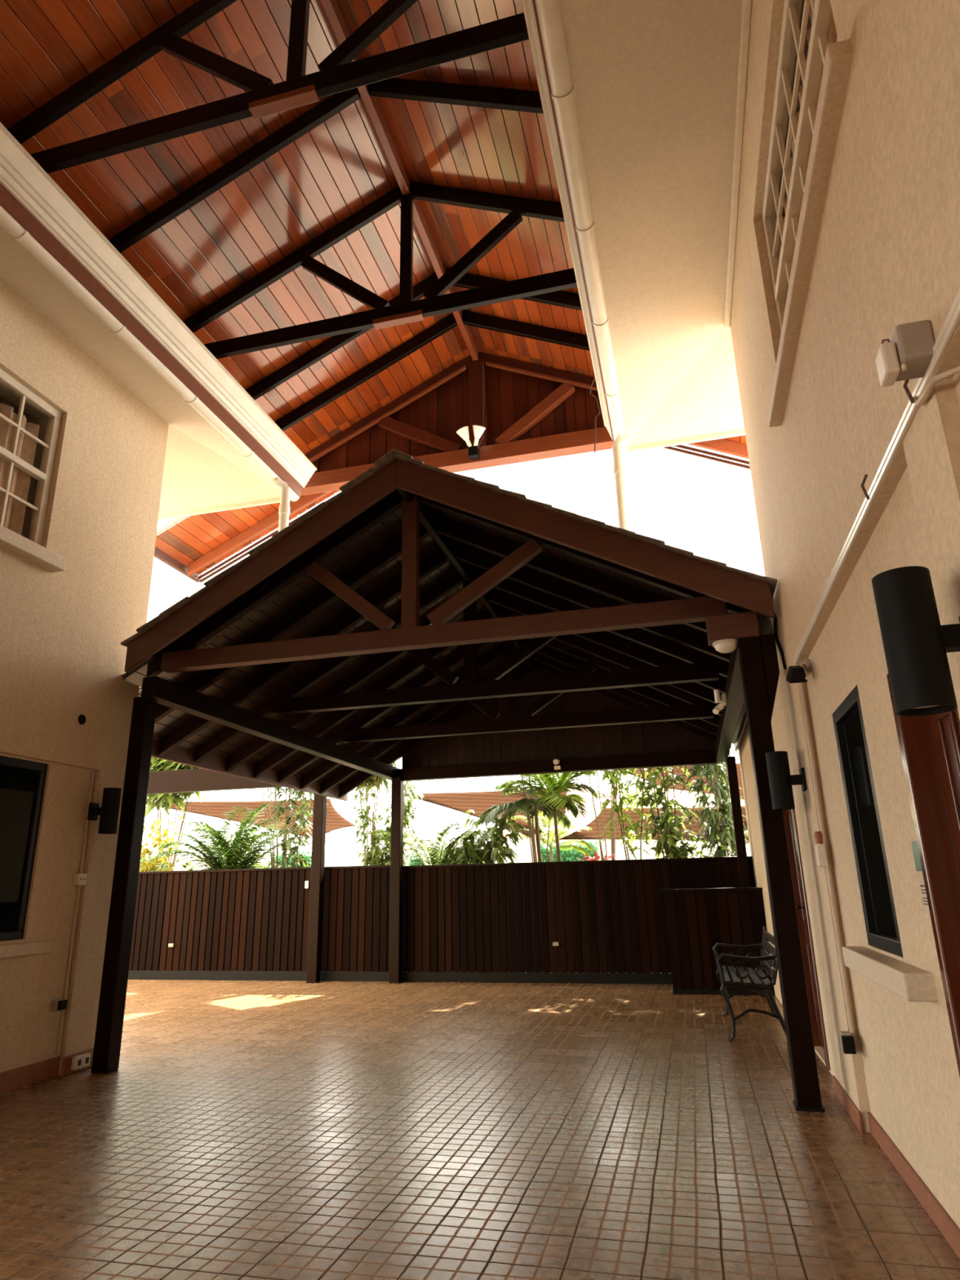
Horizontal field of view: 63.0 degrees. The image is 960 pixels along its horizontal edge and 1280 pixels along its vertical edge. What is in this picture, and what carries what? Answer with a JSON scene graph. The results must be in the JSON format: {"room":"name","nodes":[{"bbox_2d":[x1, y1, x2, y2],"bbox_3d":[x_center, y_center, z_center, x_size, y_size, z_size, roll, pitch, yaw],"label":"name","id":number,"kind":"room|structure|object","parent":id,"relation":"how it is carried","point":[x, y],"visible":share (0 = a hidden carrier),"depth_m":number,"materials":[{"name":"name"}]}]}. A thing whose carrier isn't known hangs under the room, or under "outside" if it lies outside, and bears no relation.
{"room":"covered courtyard","nodes":[
{"label":"covered courtyard","id":0,"kind":"room"},
{"bbox_2d":[0,278,168,1075],"bbox_3d":[-4.518,-0.980,2.584,0.330,6.200,9.950,-6,-18,14],"label":"wall","id":1,"kind":"structure","parent":0,"point":[63,655],"depth_m":6.37,"materials":[{"name":"beige paint"}]},
{"bbox_2d":[0,755,51,958],"bbox_3d":[-3.538,1.423,5.228,0.115,1.390,1.900,-6,-18,14],"label":"window","id":2,"kind":"structure","parent":1,"relation":"in","point":[22,782],"depth_m":5.78,"materials":[{"name":"glass"}]},
{"bbox_2d":[0,1056,60,1093],"bbox_3d":[-3.641,2.689,4.208,0.015,0.130,3.680,-6,-18,14],"label":"baseboard","id":3,"kind":"structure","parent":1,"relation":"attached to","point":[28,1074],"depth_m":5.64,"materials":[{"name":"ceramic"}]},
{"bbox_2d":[0,368,66,572],"bbox_3d":[-3.752,-1.515,5.485,0.307,1.400,2.200,-6,-18,14],"label":"window","id":4,"kind":"structure","parent":1,"relation":"in","point":[19,439],"depth_m":6.19,"materials":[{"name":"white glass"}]},
{"bbox_2d":[0,404,39,535],"bbox_3d":[-3.863,-1.482,5.481,0.088,1.100,1.765,-6,-18,14],"label":"curtain","id":5,"kind":"object","parent":4,"relation":"hanging from","point":[15,513],"depth_m":6.19,"materials":[{"name":"brown fabric"}]},
{"bbox_2d":[56,771,95,1055],"bbox_3d":[-3.203,2.115,6.221,0.024,2.130,0.024,-14,-21,35],"label":"conduit","id":6,"kind":"object","parent":1,"relation":"attached to","point":[85,837],"visible":1,"depth_m":6.17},
{"bbox_2d":[61,1048,93,1075],"bbox_3d":[-3.085,3.257,6.063,0.015,0.130,0.385,-6,-18,14],"label":"baseboard","id":7,"kind":"structure","parent":1,"relation":"attached to","point":[67,1060],"depth_m":5.95,"materials":[{"name":"ceramic"}]},
{"bbox_2d":[71,1053,90,1070],"bbox_3d":[-3.065,3.239,6.022,0.044,0.090,0.160,-6,-18,14],"label":"wall socket","id":8,"kind":"object","parent":1,"relation":"attached to","point":[82,1060],"visible":1,"depth_m":6.00,"materials":[{"name":"white plastic"}]},
{"bbox_2d":[87,787,121,834],"bbox_3d":[-3.068,1.399,6.404,0.238,0.360,0.136,-6,-18,14],"label":"wall sconce","id":9,"kind":"object","parent":1,"relation":"attached to","point":[108,812],"visible":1,"depth_m":6.36,"materials":[{"name":"black metal"}]},
{"bbox_2d":[0,225,280,515],"bbox_3d":[-4.711,-3.294,4.135,2.166,0.210,11.410,-6,-18,14],"label":"soffit","id":10,"kind":"structure","parent":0,"point":[202,469],"depth_m":7.55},
{"bbox_2d":[0,122,316,501],"bbox_3d":[-3.516,-3.439,3.903,0.307,0.422,11.500,-6,-18,14],"label":"gutter","id":11,"kind":"object","parent":10,"relation":"attached to","point":[37,213],"visible":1,"depth_m":6.33,"materials":[{"name":"white paint"}]},
{"bbox_2d":[272,477,290,532],"bbox_3d":[-2.177,-0.818,8.426,0.202,2.039,0.118,13,-22,-38],"label":"downpipe","id":12,"kind":"object","parent":11,"relation":"attached to","point":[284,507],"visible":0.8,"depth_m":8.63,"materials":[{"name":"white paint"}]},
{"bbox_2d":[158,497,279,520],"bbox_3d":[-3.270,-1.589,9.402,2.166,0.140,0.030,-6,-18,14],"label":"board","id":13,"kind":"object","parent":10,"relation":"attached to","point":[263,502],"visible":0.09,"depth_m":9.34,"materials":[{"name":"white paint"}]},
{"bbox_2d":[0,0,746,573],"bbox_3d":[-1.442,-4.271,4.297,8.900,2.166,13.400,-6,-18,14],"label":"ceiling","id":14,"kind":"structure","parent":0,"point":[320,180],"depth_m":6.86,"materials":[{"name":"brown wood"}]},
{"bbox_2d":[154,546,201,582],"bbox_3d":[-4.170,-1.061,10.669,0.070,0.140,1.200,-6,-18,14],"label":"board","id":15,"kind":"object","parent":14,"relation":"attached to","point":[160,555],"visible":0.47,"depth_m":10.65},
{"bbox_2d":[108,87,359,253],"bbox_3d":[-2.169,-3.865,6.553,2.460,1.317,0.055,-6,-18,14],"label":"rafter","id":16,"kind":"object","parent":14,"relation":"attached to","point":[335,103],"visible":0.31,"depth_m":6.51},
{"bbox_2d":[187,490,333,576],"bbox_3d":[-1.946,-2.145,10.645,4.350,2.205,0.055,-6,-18,14],"label":"rafter","id":17,"kind":"object","parent":14,"relation":"attached to","point":[305,500],"visible":0.44,"depth_m":10.74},
{"bbox_2d":[7,0,528,173],"bbox_3d":[-1.312,-4.173,5.264,4.780,1.571,0.080,-6,-18,14],"label":"roof truss","id":18,"kind":"object","parent":14,"relation":"attached to","point":[337,73],"visible":0.98,"depth_m":5.15,"materials":[{"name":"wood"}]},
{"bbox_2d":[199,491,341,582],"bbox_3d":[-1.885,-2.056,10.967,4.400,2.150,0.058,-6,-18,14],"label":"board","id":19,"kind":"object","parent":14,"relation":"attached to","point":[271,535],"visible":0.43,"depth_m":11.11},
{"bbox_2d":[245,272,438,399],"bbox_3d":[-1.615,-3.241,8.589,2.460,1.317,0.055,-6,-18,14],"label":"rafter","id":20,"kind":"object","parent":14,"relation":"attached to","point":[334,343],"visible":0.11,"depth_m":8.58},
{"bbox_2d":[274,313,457,431],"bbox_3d":[-1.452,-3.056,9.190,2.460,1.317,0.055,-6,-18,14],"label":"rafter","id":21,"kind":"object","parent":14,"relation":"attached to","point":[449,322],"visible":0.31,"depth_m":9.15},
{"bbox_2d":[182,181,577,359],"bbox_3d":[-0.781,-3.575,7.216,4.780,1.571,0.080,-6,-18,14],"label":"roof truss","id":22,"kind":"object","parent":14,"relation":"attached to","point":[382,315],"visible":0.7,"depth_m":7.13,"materials":[{"name":"wood"}]},
{"bbox_2d":[320,0,478,360],"bbox_3d":[-1.564,-5.237,4.183,0.070,0.155,11.980,-6,-18,14],"label":"ridge beam","id":23,"kind":"structure","parent":14,"relation":"attached to","point":[331,8],"depth_m":7.06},
{"bbox_2d":[367,77,543,113],"bbox_3d":[0.181,-4.144,5.999,2.240,1.213,0.055,-6,-18,14],"label":"rafter","id":24,"kind":"object","parent":14,"relation":"attached to","point":[490,97],"visible":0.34,"depth_m":6.10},
{"bbox_2d":[445,269,582,311],"bbox_3d":[0.735,-3.519,8.035,2.240,1.213,0.055,-6,-18,14],"label":"rafter","id":25,"kind":"object","parent":14,"relation":"attached to","point":[558,298],"visible":0.17,"depth_m":8.04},
{"bbox_2d":[462,310,590,351],"bbox_3d":[0.899,-3.334,8.636,2.240,1.213,0.055,-6,-18,14],"label":"rafter","id":26,"kind":"object","parent":14,"relation":"attached to","point":[530,331],"visible":0.51,"depth_m":8.75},
{"bbox_2d":[662,444,750,469],"bbox_3d":[2.372,-2.471,9.936,4.400,2.150,0.058,-6,-18,14],"label":"board","id":27,"kind":"object","parent":14,"relation":"attached to","point":[743,461],"visible":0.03,"depth_m":9.73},
{"bbox_2d":[687,438,748,458],"bbox_3d":[2.263,-2.555,9.625,4.350,2.205,0.055,-6,-18,14],"label":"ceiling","id":28,"kind":"structure","parent":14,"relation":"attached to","point":[722,446],"depth_m":9.34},
{"bbox_2d":[142,840,751,871],"bbox_3d":[-2.168,7.178,22.300,44.000,2.400,0.250,-6,-18,14],"label":"wall","id":29,"kind":"structure","parent":0,"point":[336,858],"depth_m":21.67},
{"bbox_2d":[301,351,613,495],"bbox_3d":[0.002,-2.846,9.592,5.244,1.576,0.185,-6,-18,14],"label":"wall","id":30,"kind":"structure","parent":0,"point":[532,411],"depth_m":9.58,"materials":[{"name":"red wood"}]},
{"bbox_2d":[456,424,485,459],"bbox_3d":[-0.093,-2.349,9.244,0.358,0.364,0.246,-6,-18,14],"label":"floodlight","id":31,"kind":"object","parent":30,"relation":"attached to","point":[473,451],"visible":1,"depth_m":9.22,"materials":[{"name":"white glass"}]},
{"bbox_2d":[456,426,471,446],"bbox_3d":[-0.181,-2.400,9.240,0.196,0.266,0.154,1,-17,-7],"label":"lamp","id":32,"kind":"object","parent":31,"relation":"attached to","point":[463,432],"depth_m":9.23,"materials":[{"name":"white glass"}]},
{"bbox_2d":[472,424,485,445],"bbox_3d":[-0.005,-2.412,9.214,0.155,0.266,0.196,-2,-17,2],"label":"lamp","id":33,"kind":"object","parent":31,"relation":"attached to","point":[478,430],"depth_m":9.19,"materials":[{"name":"white glass"}]},
{"bbox_2d":[0,979,959,1279],"bbox_3d":[-4.125,1.370,-0.514,16.000,0.150,25.750,-6,-18,14],"label":"floor","id":34,"kind":"structure","parent":0,"point":[242,1130],"depth_m":4.06,"materials":[{"name":"brown tile"}]},
{"bbox_2d":[91,696,156,1073],"bbox_3d":[-2.896,1.902,6.419,0.140,2.920,0.140,-6,-18,14],"label":"timber post","id":35,"kind":"object","parent":34,"relation":"on","point":[110,1017],"visible":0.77,"depth_m":6.33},
{"bbox_2d":[128,866,311,981],"bbox_3d":[-4.811,4.491,12.385,4.840,1.620,0.075,-6,-18,14],"label":"fence","id":36,"kind":"object","parent":34,"relation":"on","point":[240,924],"visible":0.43,"depth_m":12.17,"materials":[{"name":"wood"}]},
{"bbox_2d":[306,794,327,982],"bbox_3d":[-2.453,3.590,11.812,0.160,2.900,0.140,-6,-18,14],"label":"timber post","id":37,"kind":"object","parent":34,"relation":"on","point":[318,838],"visible":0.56,"depth_m":11.70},
{"bbox_2d":[146,768,281,794],"bbox_3d":[-4.372,2.281,12.822,4.300,0.360,0.140,-6,-18,14],"label":"crossbeam","id":38,"kind":"object","parent":37,"relation":"on","point":[201,780],"visible":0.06,"depth_m":12.82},
{"bbox_2d":[320,865,390,982],"bbox_3d":[-1.821,4.202,11.660,1.340,1.615,0.075,-6,-18,14],"label":"fence","id":39,"kind":"object","parent":34,"relation":"on","point":[356,909],"visible":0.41,"depth_m":11.64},
{"bbox_2d":[389,776,404,983],"bbox_3d":[-1.229,3.483,11.555,0.150,2.900,0.140,-6,-18,14],"label":"timber post","id":40,"kind":"object","parent":34,"relation":"on","point":[397,796],"visible":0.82,"depth_m":11.47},
{"bbox_2d":[141,675,399,780],"bbox_3d":[-2.046,1.257,9.439,0.140,0.180,6.050,-6,-18,14],"label":"beam","id":41,"kind":"structure","parent":40,"relation":"on","point":[156,689],"depth_m":8.08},
{"bbox_2d":[397,750,716,781],"bbox_3d":[1.024,1.863,11.525,4.710,0.180,0.140,-6,-18,14],"label":"crossbeam","id":42,"kind":"object","parent":40,"relation":"on","point":[708,757],"visible":0.89,"depth_m":11.42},
{"bbox_2d":[401,856,755,984],"bbox_3d":[1.256,3.912,10.912,5.020,1.595,0.075,-6,-18,14],"label":"fence","id":43,"kind":"object","parent":34,"relation":"on","point":[500,922],"visible":0.68,"depth_m":10.97,"materials":[{"name":"wood"}]},
{"bbox_2d":[661,887,775,995],"bbox_3d":[2.971,3.765,9.899,1.200,1.200,1.030,-6,-18,14],"label":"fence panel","id":44,"kind":"object","parent":34,"relation":"on","point":[698,919],"depth_m":9.49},
{"bbox_2d":[661,887,762,893],"bbox_3d":[2.959,3.211,10.072,1.200,0.040,1.030,-6,-18,14],"label":"countertop","id":45,"kind":"structure","parent":44,"relation":"on","point":[716,889],"depth_m":9.62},
{"bbox_2d":[725,755,750,887],"bbox_3d":[3.496,3.012,10.408,0.120,2.920,0.130,-6,-18,14],"label":"timber post","id":46,"kind":"object","parent":34,"relation":"on","point":[744,881],"visible":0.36,"depth_m":10.52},
{"bbox_2d":[712,925,786,1040],"bbox_3d":[2.495,3.155,7.292,0.569,0.857,1.340,-6,-18,14],"label":"garden bench","id":47,"kind":"object","parent":34,"relation":"on","point":[757,975],"visible":0.96,"depth_m":6.79,"materials":[{"name":"black metal"}]},
{"bbox_2d":[706,611,825,1111],"bbox_3d":[1.864,1.304,5.102,0.440,3.080,0.180,-6,-18,14],"label":"timber post","id":48,"kind":"object","parent":34,"relation":"on","point":[757,653],"visible":0.92,"depth_m":5.02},
{"bbox_2d":[715,625,759,762],"bbox_3d":[2.658,0.792,8.329,0.150,0.170,6.000,-6,-18,14],"label":"beam","id":49,"kind":"structure","parent":48,"relation":"on","point":[734,691],"depth_m":7.69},
{"bbox_2d":[146,490,759,677],"bbox_3d":[-0.456,-0.620,6.496,5.090,1.521,0.110,-6,-18,14],"label":"truss","id":50,"kind":"object","parent":49,"relation":"on","point":[184,655],"visible":0.79,"depth_m":6.38,"materials":[{"name":"wood"}]},
{"bbox_2d":[712,639,738,653],"bbox_3d":[1.737,0.052,5.532,0.178,0.070,0.178,-6,-18,14],"label":"ceiling lamp","id":51,"kind":"object","parent":50,"relation":"attached to","point":[723,646],"visible":0.99,"depth_m":5.48,"materials":[{"name":"glass"}]},
{"bbox_2d":[194,565,728,763],"bbox_3d":[-0.336,0.156,8.278,5.840,1.942,0.110,-6,-18,14],"label":"truss","id":52,"kind":"object","parent":49,"relation":"on","point":[703,667],"visible":0.68,"depth_m":8.11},
{"bbox_2d":[120,448,777,800],"bbox_3d":[-0.088,0.374,9.132,6.164,2.098,6.526,-6,-18,14],"label":"canopy","id":53,"kind":"object","parent":52,"relation":"on","point":[371,565],"visible":0.47,"depth_m":7.79,"materials":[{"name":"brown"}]},
{"bbox_2d":[278,638,721,782],"bbox_3d":[0.142,0.695,10.036,5.840,1.942,0.110,-6,-18,14],"label":"truss","id":54,"kind":"object","parent":49,"relation":"on","point":[700,708],"visible":0.61,"depth_m":9.85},
{"bbox_2d":[559,0,744,447],"bbox_3d":[1.045,-3.849,2.761,1.947,0.210,11.450,-6,-18,14],"label":"soffit","id":55,"kind":"structure","parent":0,"point":[655,82],"depth_m":5.28,"materials":[{"name":"paint"}]},
{"bbox_2d":[521,0,626,452],"bbox_3d":[0.010,-3.773,3.046,0.227,0.402,11.500,-6,-18,14],"label":"gutter","id":56,"kind":"object","parent":55,"relation":"attached to","point":[544,19],"visible":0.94,"depth_m":5.17,"materials":[{"name":"white paint"}]},
{"bbox_2d":[612,433,629,530],"bbox_3d":[1.437,-1.218,7.749,0.118,1.829,0.202,5,-19,-20],"label":"downpipe","id":57,"kind":"object","parent":56,"relation":"attached to","point":[619,469],"visible":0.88,"depth_m":7.87,"materials":[{"name":"white paint"}]},
{"bbox_2d":[625,429,745,453],"bbox_3d":[2.484,-2.138,8.048,1.962,0.140,0.030,-6,-18,14],"label":"board","id":58,"kind":"object","parent":55,"relation":"attached to","point":[739,433],"visible":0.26,"depth_m":8.11,"materials":[{"name":"white paint"}]},
{"bbox_2d":[737,678,834,1075],"bbox_3d":[3.121,2.139,8.060,0.260,3.200,5.800,-6,-18,14],"label":"wall","id":59,"kind":"structure","parent":0,"point":[779,731],"depth_m":9.00,"materials":[{"name":"beige paint"}]},
{"bbox_2d":[782,808,830,1070],"bbox_3d":[2.599,2.151,6.155,0.180,2.020,0.920,-6,-18,14],"label":"door","id":60,"kind":"structure","parent":59,"relation":"in","point":[789,817],"depth_m":6.31,"materials":[{"name":"brown wood"}]},
{"bbox_2d":[730,0,959,1229],"bbox_3d":[1.084,-1.526,1.227,0.310,6.200,9.950,-6,-18,14],"label":"wall","id":61,"kind":"structure","parent":0,"point":[887,253],"depth_m":3.10,"materials":[{"name":"beige paint"}]},
{"bbox_2d":[724,0,751,328],"bbox_3d":[0.854,-4.090,2.077,0.050,0.050,9.950,-6,-18,14],"label":"trim","id":62,"kind":"structure","parent":61,"relation":"attached to","point":[746,5],"depth_m":5.01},
{"bbox_2d":[764,751,807,810],"bbox_3d":[1.967,0.900,5.025,0.218,0.360,0.136,-6,-18,14],"label":"wall sconce","id":63,"kind":"object","parent":61,"relation":"attached to","point":[780,780],"visible":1,"depth_m":4.99,"materials":[{"name":"black metal"}]},
{"bbox_2d":[786,658,811,683],"bbox_3d":[1.895,0.191,4.648,0.148,0.168,0.198,-6,-18,14],"label":"security camera","id":64,"kind":"object","parent":61,"relation":"attached to","point":[797,673],"visible":1,"depth_m":4.57,"materials":[{"name":"grey plastic"}]},
{"bbox_2d":[786,665,807,683],"bbox_3d":[1.865,0.202,4.629,0.097,0.136,0.140,-6,-18,14],"label":"hood","id":65,"kind":"object","parent":64,"relation":"attached to","point":[797,673],"depth_m":4.56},
{"bbox_2d":[761,0,853,426],"bbox_3d":[1.532,-2.239,3.745,0.271,1.395,2.230,-6,-18,14],"label":"window","id":66,"kind":"structure","parent":61,"relation":"in","point":[825,71],"depth_m":3.61,"materials":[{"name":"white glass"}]},
{"bbox_2d":[782,4,837,224],"bbox_3d":[1.615,-2.204,3.687,0.088,1.140,1.783,-6,-18,14],"label":"curtain","id":67,"kind":"object","parent":66,"relation":"hanging from","point":[832,36],"depth_m":3.61,"materials":[{"name":"brown fabric"}]},
{"bbox_2d":[813,831,827,866],"bbox_3d":[1.991,1.223,4.584,0.050,0.200,0.070,-6,-18,14],"label":"light switch","id":68,"kind":"object","parent":61,"relation":"attached to","point":[820,851],"visible":1,"depth_m":4.55,"materials":[{"name":"white plastic"}]},
{"bbox_2d":[798,682,855,1040],"bbox_3d":[2.016,1.177,4.591,0.024,2.110,0.024,-14,-21,35],"label":"conduit","id":69,"kind":"object","parent":61,"relation":"attached to","point":[838,940],"visible":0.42,"depth_m":4.53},
{"bbox_2d":[831,1075,863,1133],"bbox_3d":[2.135,2.691,4.565,0.015,0.100,0.850,-6,-18,14],"label":"baseboard","id":70,"kind":"structure","parent":61,"relation":"attached to","point":[852,1110],"depth_m":4.47,"materials":[{"name":"ceramic"}]},
{"bbox_2d":[839,1031,856,1053],"bbox_3d":[1.992,2.188,4.253,0.060,0.100,0.125,-6,-18,14],"label":"wall socket","id":71,"kind":"object","parent":61,"relation":"attached to","point":[847,1042],"visible":1,"depth_m":4.20,"materials":[{"name":"grey plastic"}]},
{"bbox_2d":[793,288,959,663],"bbox_3d":[1.386,-0.509,2.833,0.050,0.089,4.450,-6,-18,14],"label":"downpipe","id":72,"kind":"object","parent":61,"relation":"attached to","point":[952,321],"visible":0.93,"depth_m":2.50,"materials":[{"name":"white paint"}]},
{"bbox_2d":[832,685,937,1001],"bbox_3d":[1.745,0.863,3.551,0.150,1.260,1.260,-6,-18,14],"label":"window","id":73,"kind":"structure","parent":61,"relation":"in","point":[911,983],"depth_m":3.64,"materials":[{"name":"glass"}]},
{"bbox_2d":[875,320,935,386],"bbox_3d":[1.150,-0.770,2.123,0.125,0.130,0.110,-6,-18,14],"label":"security camera","id":74,"kind":"object","parent":61,"relation":"attached to","point":[908,354],"visible":0.94,"depth_m":2.09,"materials":[{"name":"grey plastic"}]},
{"bbox_2d":[867,1111,959,1258],"bbox_3d":[1.840,2.299,3.290,0.015,0.100,1.920,-6,-18,14],"label":"baseboard","id":75,"kind":"structure","parent":61,"relation":"attached to","point":[939,1215],"depth_m":3.25,"materials":[{"name":"ceramic"}]},
{"bbox_2d":[871,565,959,716],"bbox_3d":[1.145,0.000,1.991,0.218,0.360,0.136,-6,-18,14],"label":"wall sconce","id":76,"kind":"object","parent":61,"relation":"attached to","point":[916,646],"visible":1,"depth_m":1.96,"materials":[{"name":"black metal"}]},
{"bbox_2d":[886,673,959,1077],"bbox_3d":[1.549,0.981,2.288,0.180,2.030,0.770,-6,-18,14],"label":"door","id":77,"kind":"structure","parent":61,"relation":"in","point":[930,744],"depth_m":2.70,"materials":[{"name":"brown wood"}]},
{"bbox_2d":[912,365,959,406],"bbox_3d":[1.207,-0.446,1.988,0.049,0.587,0.301,-2,-17,4],"label":"conduit bend","id":78,"kind":"object","parent":61,"relation":"attached to","point":[918,402],"visible":0.97,"depth_m":2.06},
{"bbox_3d":[2.870,15.255,44.121,62.000,0.200,68.250,-6,-18,14],"label":"floor","id":79,"kind":"structure","parent":0,"visible":0},
{"bbox_2d":[138,813,186,871],"bbox_3d":[-6.380,4.590,14.543,1.927,2.888,1.357,-6,-18,14],"label":"leafy shrub","id":80,"kind":"object","parent":79,"relation":"on","point":[147,867],"visible":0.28,"depth_m":14.46,"materials":[{"name":"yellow plant"}]},
{"bbox_2d":[145,756,213,871],"bbox_3d":[-6.158,2.966,15.958,2.758,6.822,2.390,3,-18,-14],"label":"slender tree","id":81,"kind":"object","parent":79,"relation":"on","point":[162,800],"visible":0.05,"depth_m":15.84,"materials":[{"name":"green plant"}]},
{"bbox_2d":[153,803,311,870],"bbox_3d":[-4.567,4.531,14.494,2.765,2.902,2.837,-6,-18,14],"label":"palm plant","id":82,"kind":"object","parent":79,"relation":"on","point":[232,855],"visible":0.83,"depth_m":14.22,"materials":[{"name":"green plant"}]},
{"bbox_2d":[262,787,293,867],"bbox_3d":[-4.092,2.687,15.196,2.619,6.814,2.283,-16,-23,40],"label":"slender tree","id":83,"kind":"object","parent":79,"relation":"on","point":[272,855],"visible":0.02,"depth_m":14.89,"materials":[{"name":"green plant"}]},
{"bbox_2d":[265,786,327,868],"bbox_3d":[-3.351,3.411,14.095,1.282,4.742,1.283,7,-19,-26],"label":"slender tree","id":84,"kind":"object","parent":79,"relation":"on","point":[301,824],"visible":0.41,"depth_m":14.09,"materials":[{"name":"green plant"}]},
{"bbox_2d":[326,797,331,866],"bbox_3d":[-4.159,6.192,21.388,0.059,3.820,0.059,-6,-18,14],"label":"mast","id":85,"kind":"object","parent":79,"relation":"on","point":[328,833],"visible":0.31,"depth_m":21.52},
{"bbox_2d":[146,799,355,838],"bbox_3d":[-5.762,4.669,20.294,5.222,1.340,3.704,-6,-18,14],"label":"shade sail","id":86,"kind":"object","parent":85,"relation":"attached to","point":[334,820],"visible":0.4,"depth_m":20.04,"materials":[{"name":"beige fabric"}]},
{"bbox_2d":[351,756,402,853],"bbox_3d":[-1.944,2.639,14.828,1.941,6.595,2.300,-6,-18,14],"label":"slender tree","id":87,"kind":"object","parent":79,"relation":"on","point":[375,781],"visible":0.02,"depth_m":14.73,"materials":[{"name":"green plant"}]},
{"bbox_2d":[346,780,429,866],"bbox_3d":[-1.432,3.907,13.353,1.327,3.275,1.888,16,-24,-43],"label":"leafy shrub","id":88,"kind":"object","parent":79,"relation":"on","point":[372,857],"visible":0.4,"depth_m":13.53,"materials":[{"name":"green plant"}]},
{"bbox_2d":[369,821,492,865],"bbox_3d":[-0.770,4.199,12.712,1.942,2.315,1.986,-16,-23,39],"label":"palm plant","id":89,"kind":"object","parent":79,"relation":"on","point":[429,851],"visible":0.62,"depth_m":12.65,"materials":[{"name":"green plant"}]},
{"bbox_2d":[440,809,528,864],"bbox_3d":[0.069,4.039,12.774,1.604,2.617,1.901,-6,-18,14],"label":"leafy shrub","id":90,"kind":"object","parent":79,"relation":"on","point":[475,853],"visible":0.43,"depth_m":12.68,"materials":[{"name":"green plant"}]},
{"bbox_2d":[475,782,598,862],"bbox_3d":[1.005,3.859,12.963,2.069,3.036,2.004,-6,-18,14],"label":"palm plant","id":91,"kind":"object","parent":79,"relation":"on","point":[522,805],"visible":0.6,"depth_m":13.04,"materials":[{"name":"green plant"}]},
{"bbox_2d":[520,773,576,862],"bbox_3d":[1.004,2.522,14.091,2.438,6.256,1.843,-6,-18,14],"label":"slender tree","id":92,"kind":"object","parent":79,"relation":"on","point":[531,828],"visible":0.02,"depth_m":13.83,"materials":[{"name":"green plant"}]},
{"bbox_2d":[495,770,602,861],"bbox_3d":[1.167,3.557,12.563,1.859,3.367,1.832,-6,-18,14],"label":"palm plant","id":93,"kind":"object","parent":79,"relation":"on","point":[551,784],"visible":0.62,"depth_m":12.77,"materials":[{"name":"green plant"}]},
{"bbox_2d":[511,810,594,862],"bbox_3d":[1.597,5.115,16.826,1.822,2.921,1.825,-6,-18,14],"label":"palm plant","id":94,"kind":"object","parent":79,"relation":"on","point":[543,837],"visible":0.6,"depth_m":17.06,"materials":[{"name":"green plant"}]},
{"bbox_2d":[540,840,598,862],"bbox_3d":[2.356,6.600,20.688,1.737,2.474,0.585,-6,-18,14],"label":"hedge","id":95,"kind":"object","parent":79,"relation":"on","point":[573,855],"visible":0.12,"depth_m":20.80,"materials":[{"name":"green plant"}]},
{"bbox_2d":[587,768,640,860],"bbox_3d":[2.160,2.476,14.218,2.343,6.370,1.796,-6,-18,14],"label":"slender tree","id":96,"kind":"object","parent":79,"relation":"on","point":[613,815],"visible":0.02,"depth_m":13.83,"materials":[{"name":"green plant"}]},
{"bbox_2d":[502,784,744,844],"bbox_3d":[8.081,8.011,30.146,13.200,5.070,7.600,-6,-18,14],"label":"house","id":97,"kind":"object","parent":79,"relation":"on","point":[606,790],"visible":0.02,"depth_m":29.55,"materials":[{"name":"paint"}]},
{"bbox_2d":[589,768,664,859],"bbox_3d":[2.390,2.243,12.616,2.058,5.852,1.353,-6,-18,14],"label":"slender tree","id":98,"kind":"object","parent":79,"relation":"on","point":[630,799],"visible":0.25,"depth_m":12.29,"materials":[{"name":"green plant"}]},
{"bbox_2d":[631,765,702,858],"bbox_3d":[2.617,2.113,12.341,1.806,5.925,1.515,-6,-18,14],"label":"slender tree","id":99,"kind":"object","parent":79,"relation":"on","point":[658,797],"visible":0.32,"depth_m":12.10,"materials":[{"name":"green plant"}]},
{"bbox_2d":[639,814,736,858],"bbox_3d":[3.183,3.773,11.614,1.544,2.300,1.373,-6,-18,14],"label":"leafy shrub","id":100,"kind":"object","parent":79,"relation":"on","point":[664,839],"visible":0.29,"depth_m":11.68,"materials":[{"name":"green plant"}]},
{"bbox_2d":[675,743,750,857],"bbox_3d":[3.515,2.159,12.081,1.828,5.645,1.418,10,-21,-32],"label":"slender tree","id":101,"kind":"object","parent":79,"relation":"on","point":[717,818],"visible":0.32,"depth_m":11.79,"materials":[{"name":"green plant"}]},
{"bbox_3d":[5.514,4.988,15.343,0.059,2.110,0.059,-6,-18,14],"label":"mast","id":102,"kind":"object","parent":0,"visible":0},
{"bbox_2d":[559,805,749,843],"bbox_3d":[4.095,4.082,17.360,4.381,1.059,2.504,-6,-18,14],"label":"shade sail","id":103,"kind":"object","parent":102,"relation":"attached to","point":[582,833],"visible":0.35,"depth_m":17.39,"materials":[{"name":"beige fabric"}]},
{"bbox_3d":[7.042,4.808,18.225,0.059,4.110,0.059,-6,-18,14],"label":"mast","id":104,"kind":"object","parent":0,"visible":0},
{"bbox_2d":[617,763,744,799],"bbox_3d":[5.098,3.101,17.241,4.374,1.199,1.999,3,-18,-12],"label":"shade sail","id":105,"kind":"object","parent":104,"relation":"attached to","point":[681,771],"visible":0.19,"depth_m":17.47,"materials":[{"name":"beige fabric"}]},
{"bbox_3d":[-1.815,5.061,17.315,0.059,3.450,0.059,-6,-18,14],"label":"mast","id":106,"kind":"object","parent":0,"visible":0},
{"bbox_2d":[406,787,569,836],"bbox_3d":[1.034,3.904,18.168,5.244,1.569,2.552,11,-21,-34],"label":"shade sail","id":107,"kind":"object","parent":106,"relation":"attached to","point":[478,802],"visible":0.35,"depth_m":18.20,"materials":[{"name":"beige fabric"}]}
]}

